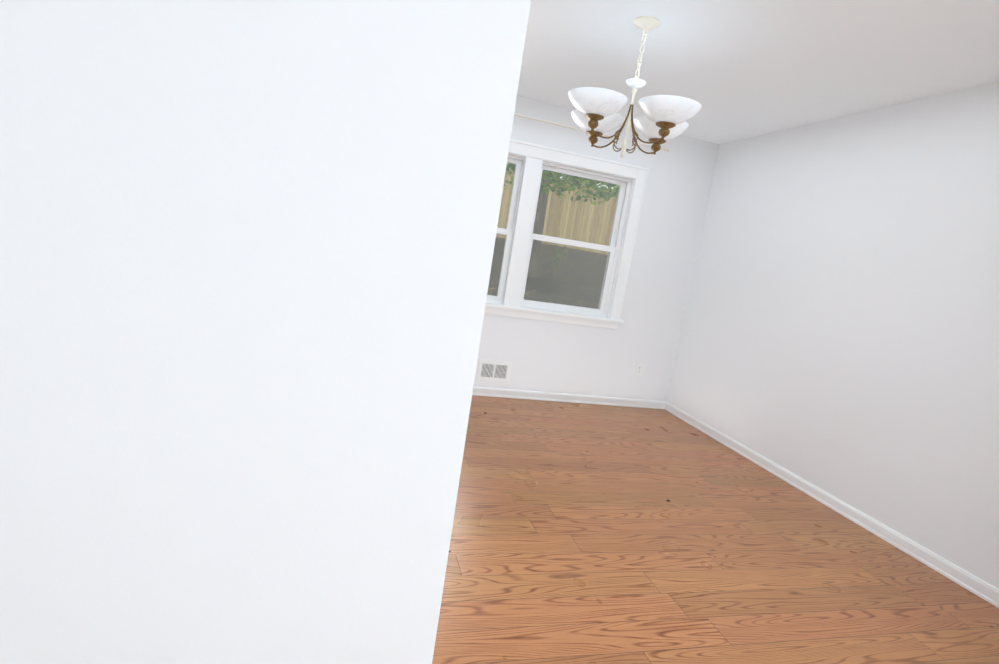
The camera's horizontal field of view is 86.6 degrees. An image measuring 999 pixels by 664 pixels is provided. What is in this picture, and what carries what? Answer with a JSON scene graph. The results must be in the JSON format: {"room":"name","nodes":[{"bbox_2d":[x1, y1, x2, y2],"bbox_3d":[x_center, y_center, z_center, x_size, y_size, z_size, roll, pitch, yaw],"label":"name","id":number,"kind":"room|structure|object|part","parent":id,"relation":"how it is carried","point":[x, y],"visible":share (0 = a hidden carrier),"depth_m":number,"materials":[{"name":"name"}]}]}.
{"room":"empty dining room","nodes":[
{"label":"empty dining room","id":0,"kind":"room"},
{"bbox_2d":[0,0,530,663],"bbox_3d":[0.565,-0.037,0.979,4.570,2.440,0.120,6,9,-16],"label":"wall","id":1,"kind":"structure","parent":0,"point":[246,252],"depth_m":0.68,"materials":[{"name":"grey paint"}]},
{"bbox_2d":[474,96,719,400],"bbox_3d":[-1.532,-0.835,4.001,7.070,2.440,0.200,6,9,-16],"label":"wall","id":2,"kind":"structure","parent":0,"point":[550,356],"depth_m":4.68,"materials":[{"name":"white paint"}]},
{"bbox_2d":[477,359,510,382],"bbox_3d":[-0.046,0.333,4.520,0.280,0.184,0.009,6,9,-16],"label":"air vent","id":3,"kind":"object","parent":2,"relation":"in","point":[494,370],"visible":1,"depth_m":4.52,"materials":[{"name":"white plastic"}]},
{"bbox_2d":[484,139,648,328],"bbox_3d":[0.172,-0.830,4.424,2.080,1.401,0.245,6,9,-16],"label":"dining room window","id":4,"kind":"structure","parent":2,"relation":"in","point":[531,161],"depth_m":4.48,"materials":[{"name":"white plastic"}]},
{"bbox_2d":[472,386,663,408],"bbox_3d":[-0.029,0.521,4.559,3.300,0.075,0.016,6,9,-16],"label":"baseboard","id":5,"kind":"structure","parent":2,"relation":"attached to","point":[477,391],"depth_m":4.74,"materials":[{"name":"white wood"}]},
{"bbox_2d":[514,114,669,155],"bbox_3d":[0.329,-1.639,4.187,2.300,0.075,0.090,6,9,-16],"label":"curtain rod","id":6,"kind":"object","parent":2,"relation":"attached to","point":[667,149],"visible":0.31,"depth_m":4.22,"materials":[{"name":"white metal"}]},
{"bbox_2d":[635,363,643,375],"bbox_3d":[1.289,0.349,4.882,0.070,0.115,0.007,6,9,-16],"label":"electrical outlet","id":7,"kind":"object","parent":2,"relation":"attached to","point":[639,369],"visible":1,"depth_m":4.88,"materials":[{"name":"white plastic"}]},
{"bbox_2d":[432,395,998,663],"bbox_3d":[0.931,1.254,1.270,5.700,0.060,7.060,6,9,-16],"label":"floor","id":8,"kind":"structure","parent":0,"point":[560,553],"depth_m":2.38,"materials":[{"name":"brown wood"}]},
{"bbox_2d":[517,0,998,143],"bbox_3d":[0.093,-1.344,0.625,8.200,0.080,7.240,6,9,-16],"label":"ceiling","id":9,"kind":"structure","parent":0,"point":[739,69],"depth_m":2.76,"materials":[{"name":"white paint"}]},
{"bbox_2d":[568,16,701,157],"bbox_3d":[0.670,-1.196,2.633,0.618,0.650,0.618,10,9,9],"label":"chandelier","id":10,"kind":"object","parent":9,"relation":"hanging from","point":[594,115],"visible":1,"depth_m":2.51,"materials":[{"name":"white glass"}]},
{"bbox_3d":[0.675,-1.228,2.628,0.100,0.026,0.100,6,9,-16],"label":"dish","id":11,"kind":"part","parent":10,"relation":"part of","materials":[{"name":"white glass"}]},
{"bbox_2d":[666,81,998,588],"bbox_3d":[2.708,0.208,1.528,0.120,2.440,7.040,6,9,-16],"label":"wall","id":12,"kind":"structure","parent":0,"point":[839,337],"depth_m":3.14,"materials":[{"name":"white paint"}]},
{"bbox_2d":[664,401,998,607],"bbox_3d":[2.000,1.013,3.422,0.016,0.075,3.390,6,9,-16],"label":"baseboard","id":13,"kind":"structure","parent":12,"relation":"attached to","point":[979,587],"depth_m":3.07,"materials":[{"name":"white wood"}]},
{"label":"outside","id":14,"kind":"structure","parent":0,"visible":0},
{"bbox_2d":[487,236,607,308],"bbox_3d":[-7.138,-3.296,15.482,52.000,1.756,25.360,6,9,-16],"label":"ground","id":15,"kind":"structure","parent":14,"point":[561,283],"depth_m":9.85,"materials":[{"name":"grey gravel"}]},
{"bbox_2d":[496,168,616,254],"bbox_3d":[-7.068,-4.186,11.963,42.000,1.855,0.076,6,9,-16],"label":"fence","id":16,"kind":"object","parent":15,"relation":"on","point":[555,217],"depth_m":14.59,"materials":[{"name":"brown wood"}]},
{"bbox_2d":[552,243,565,266],"bbox_3d":[1.235,-1.586,10.882,0.294,0.590,0.288,9,9,2],"label":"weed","id":17,"kind":"object","parent":15,"relation":"on","point":[559,254],"depth_m":10.73,"materials":[{"name":"green plant"}]},
{"bbox_2d":[504,163,618,277],"bbox_3d":[0.560,-4.605,8.418,7.700,7.500,5.745,6,9,-16],"label":"tree","id":18,"kind":"object","parent":15,"relation":"on","point":[542,200],"depth_m":7.99,"materials":[{"name":"green plant"}]}
]}

